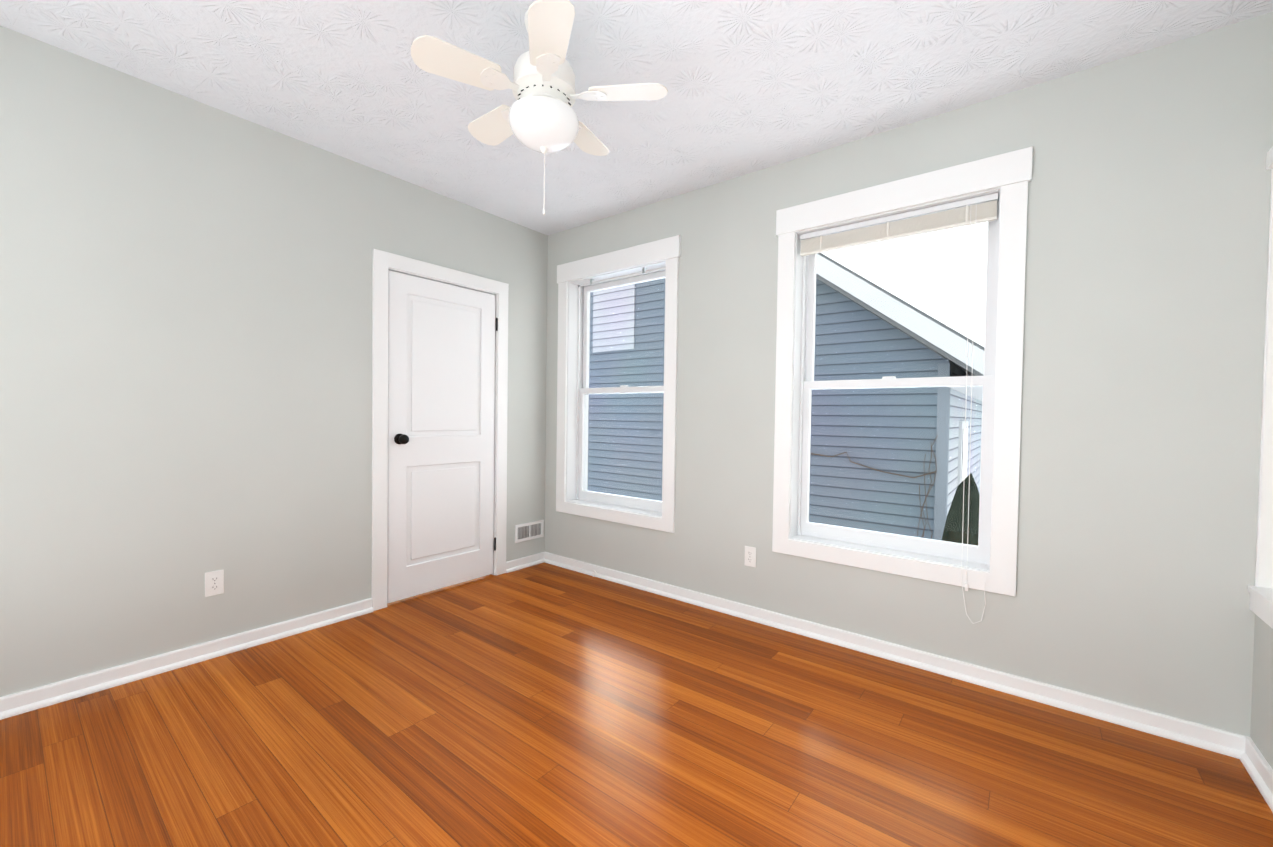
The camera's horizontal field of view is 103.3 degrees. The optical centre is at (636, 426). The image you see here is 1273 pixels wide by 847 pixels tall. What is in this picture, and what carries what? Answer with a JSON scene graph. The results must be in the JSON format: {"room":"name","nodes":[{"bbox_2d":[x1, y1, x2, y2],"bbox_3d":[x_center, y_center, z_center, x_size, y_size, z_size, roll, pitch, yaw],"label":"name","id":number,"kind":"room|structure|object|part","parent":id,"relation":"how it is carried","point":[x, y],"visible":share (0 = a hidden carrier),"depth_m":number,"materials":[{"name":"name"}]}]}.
{"room":"empty bedroom","nodes":[
{"label":"empty bedroom","id":0,"kind":"room"},
{"bbox_2d":[0,26,547,696],"bbox_3d":[-1.731,-0.201,2.764,0.120,2.560,3.590,2,2,38],"label":"wall","id":1,"kind":"structure","parent":0,"point":[184,344],"depth_m":2.27,"materials":[{"name":"paint"}]},
{"bbox_2d":[0,598,372,719],"bbox_3d":[-2.132,1.048,2.181,0.028,0.075,1.918,2,2,38],"label":"baseboard","id":2,"kind":"structure","parent":1,"relation":"attached to","point":[18,703],"depth_m":2.23,"materials":[{"name":"white wood"}]},
{"bbox_2d":[205,570,223,596],"bbox_3d":[-1.986,0.739,2.371,0.008,0.114,0.070,2,2,38],"label":"electrical outlet","id":3,"kind":"object","parent":1,"relation":"attached to","point":[214,582],"visible":1,"depth_m":2.37,"materials":[{"name":"white plastic"}]},
{"bbox_2d":[371,249,508,610],"bbox_3d":[-1.284,0.023,3.328,0.138,2.100,0.948,2,2,38],"label":"door frame","id":4,"kind":"structure","parent":1,"relation":"attached to","point":[383,262],"depth_m":2.98,"materials":[{"name":"white wood"}]},
{"bbox_2d":[387,270,497,602],"bbox_3d":[-1.226,0.067,3.295,0.107,1.992,0.778,2,2,38],"label":"door","id":5,"kind":"structure","parent":1,"relation":"in","point":[441,384],"depth_m":3.26,"materials":[{"name":"white wood"}]},
{"bbox_3d":[-1.409,0.078,3.033,0.072,0.066,0.066,2,2,38],"label":"knob","id":6,"kind":"part","parent":5,"relation":"part of","materials":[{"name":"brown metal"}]},
{"bbox_3d":[-1.253,0.026,3.303,0.007,1.613,0.462,2,2,38],"label":"panel","id":7,"kind":"part","parent":5,"relation":"part of","materials":[{"name":"white wood"}]},
{"bbox_3d":[-1.001,0.060,3.599,0.014,1.658,0.022,2,2,38],"label":"door hinges","id":8,"kind":"part","parent":5,"relation":"part of","materials":[{"name":"black metal"}]},
{"bbox_2d":[506,552,544,572],"bbox_3d":[-0.837,1.032,3.833,0.028,0.075,0.384,2,2,38],"label":"baseboard","id":9,"kind":"structure","parent":1,"relation":"attached to","point":[523,562],"depth_m":3.82,"materials":[{"name":"white wood"}]},
{"bbox_2d":[515,520,543,542],"bbox_3d":[-0.819,0.804,3.862,0.008,0.134,0.277,2,2,38],"label":"air vent","id":10,"kind":"object","parent":1,"relation":"in","point":[529,531],"visible":1,"depth_m":3.86,"materials":[{"name":"white metal"}]},
{"bbox_2d":[0,562,1272,846],"bbox_3d":[-0.201,1.186,1.579,4.056,0.120,3.590,2,2,38],"label":"floor","id":11,"kind":"structure","parent":0,"point":[544,704],"depth_m":1.75,"materials":[{"name":"brown wood"}]},
{"bbox_2d":[0,0,1272,235],"bbox_3d":[-0.164,-1.494,1.522,4.056,0.120,3.590,2,2,38],"label":"ceiling","id":12,"kind":"structure","parent":0,"point":[756,84],"depth_m":2.02,"materials":[{"name":"white paint"}]},
{"bbox_2d":[410,0,667,214],"bbox_3d":[-0.350,-1.099,1.823,0.819,0.686,0.844,2,2,38],"label":"fan","id":13,"kind":"object","parent":12,"relation":"hanging from","point":[539,115],"visible":1,"depth_m":1.71,"materials":[{"name":"painted wood"},{"name":"painted metal"},{"name":"frosted glass"}]},
{"bbox_3d":[-0.331,-1.051,1.802,0.248,0.109,0.248,2,2,38],"label":"lamp shade","id":14,"kind":"part","parent":13,"relation":"part of","materials":[{"name":"white glass"}]},
{"bbox_3d":[-0.333,-0.877,1.805,0.026,0.243,0.026,2,2,38],"label":"chain","id":15,"kind":"part","parent":13,"relation":"part of","materials":[{"name":"white metal"}]},
{"bbox_2d":[545,12,1272,736],"bbox_3d":[0.787,-0.170,2.932,3.636,2.560,0.220,2,2,38],"label":"wall","id":16,"kind":"structure","parent":0,"point":[1145,274],"depth_m":2.01,"materials":[{"name":"paint"}]},
{"bbox_2d":[566,261,665,516],"bbox_3d":[-0.096,-0.249,3.636,0.933,1.693,0.240,2,2,38],"label":"liner","id":17,"kind":"object","parent":16,"relation":"in","point":[575,336],"depth_m":3.85,"materials":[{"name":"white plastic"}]},
{"bbox_3d":[-0.137,-1.056,3.561,0.505,0.040,0.036,2,2,38],"label":"window blind bracket","id":18,"kind":"part","parent":17,"relation":"part of","materials":[{"name":"white plastic"}]},
{"bbox_2d":[578,270,665,508],"bbox_3d":[-0.078,-0.257,3.659,0.875,1.631,0.072,2,2,38],"label":"window","id":19,"kind":"structure","parent":17,"relation":"in","point":[643,502],"depth_m":3.76,"materials":[{"name":"white plastic"}]},
{"bbox_3d":[-0.078,-0.262,3.659,0.807,1.545,0.040,2,2,38],"label":"window glass","id":20,"kind":"part","parent":19,"relation":"part of","materials":[{"name":"clear glass"}]},
{"bbox_3d":[-0.061,-0.656,3.665,0.875,0.833,0.035,2,2,38],"label":"window sash","id":21,"kind":"part","parent":19,"relation":"part of","materials":[{"name":"white plastic"}]},
{"bbox_2d":[556,235,680,532],"bbox_3d":[-0.177,-0.274,3.532,1.113,1.884,0.023,2,2,38],"label":"window","id":22,"kind":"structure","parent":16,"relation":"in","point":[668,250],"depth_m":3.37,"materials":[{"name":"white wood"}]},
{"bbox_2d":[744,546,755,567],"bbox_3d":[0.655,0.751,2.900,0.070,0.114,0.008,2,2,38],"label":"electrical outlet","id":23,"kind":"object","parent":16,"relation":"attached to","point":[750,556],"visible":1,"depth_m":2.90,"materials":[{"name":"white plastic"}]},
{"bbox_2d":[544,552,1245,758],"bbox_3d":[0.693,1.074,2.861,3.610,0.075,0.028,2,2,38],"label":"baseboard","id":24,"kind":"structure","parent":16,"relation":"attached to","point":[1220,741],"depth_m":2.26,"materials":[{"name":"white wood"}]},
{"bbox_2d":[790,188,1000,571],"bbox_3d":[1.279,-0.207,2.558,0.928,1.693,0.240,2,2,38],"label":"liner","id":25,"kind":"object","parent":16,"relation":"in","point":[800,327],"visible":0.44,"depth_m":2.68,"materials":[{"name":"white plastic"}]},
{"bbox_2d":[801,220,995,558],"bbox_3d":[1.297,-0.215,2.581,0.870,1.631,0.072,2,2,38],"label":"window","id":26,"kind":"structure","parent":25,"relation":"in","point":[978,551],"depth_m":2.52,"materials":[{"name":"white plastic"}]},
{"bbox_3d":[1.297,-0.221,2.581,0.802,1.545,0.040,2,2,38],"label":"window glass","id":27,"kind":"part","parent":26,"relation":"part of","materials":[{"name":"clear glass"}]},
{"bbox_3d":[1.314,-0.615,2.587,0.870,0.833,0.035,2,2,38],"label":"window sash","id":28,"kind":"part","parent":26,"relation":"part of","materials":[{"name":"white plastic"}]},
{"bbox_2d":[772,146,1032,623],"bbox_3d":[1.212,-0.156,2.475,1.108,2.036,0.087,2,2,38],"label":"window","id":29,"kind":"structure","parent":16,"relation":"in","point":[1009,174],"depth_m":2.30,"materials":[{"name":"white wood"}]},
{"bbox_3d":[1.242,-0.962,2.481,0.870,0.083,0.026,2,2,38],"label":"window blind slats","id":30,"kind":"part","parent":29,"relation":"part of","materials":[{"name":"beige plastic"}]},
{"bbox_3d":[1.243,-1.019,2.481,0.878,0.026,0.026,2,2,38],"label":"window blind head rail","id":31,"kind":"part","parent":29,"relation":"part of","materials":[{"name":"white plastic"}]},
{"bbox_3d":[1.508,-0.061,2.226,0.100,1.866,0.060,2,2,38],"label":"blind cord","id":32,"kind":"part","parent":29,"relation":"part of","materials":[{"name":"white fabric"}]},
{"bbox_2d":[1250,614,1272,768],"bbox_3d":[1.296,-0.109,0.393,0.300,2.560,3.590,2,2,38],"label":"wall","id":33,"kind":"structure","parent":0,"point":[1261,732],"depth_m":1.67,"materials":[{"name":"paint"}]},
{"bbox_2d":[1240,736,1272,811],"bbox_3d":[1.118,1.130,0.480,0.028,0.075,3.250,2,2,38],"label":"baseboard","id":34,"kind":"structure","parent":33,"relation":"attached to","point":[1257,766],"depth_m":1.64,"materials":[{"name":"white wood"}]},
{"bbox_2d":[1247,146,1272,628],"bbox_3d":[1.929,-0.141,1.219,0.316,1.567,1.074,2,2,38],"label":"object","id":35,"kind":"structure","parent":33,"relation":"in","point":[1261,598],"depth_m":1.71,"materials":[{"name":"white wood"}]},
{"label":"outside","id":36,"kind":"structure","parent":0,"visible":0},
{"bbox_2d":[587,253,983,545],"bbox_3d":[2.030,0.436,10.733,10.001,9.056,9.978,2,2,38],"label":"house","id":37,"kind":"structure","parent":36,"point":[875,516],"depth_m":5.41,"materials":[{"name":"blue"}]},
{"bbox_3d":[3.868,0.640,5.976,0.030,1.400,0.700,2,2,38],"label":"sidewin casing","id":38,"kind":"part","parent":37,"relation":"part of","materials":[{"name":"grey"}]},
{"bbox_3d":[3.882,0.640,5.965,0.005,1.240,0.540,2,2,38],"label":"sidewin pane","id":39,"kind":"part","parent":37,"relation":"part of","materials":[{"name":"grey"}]}
]}

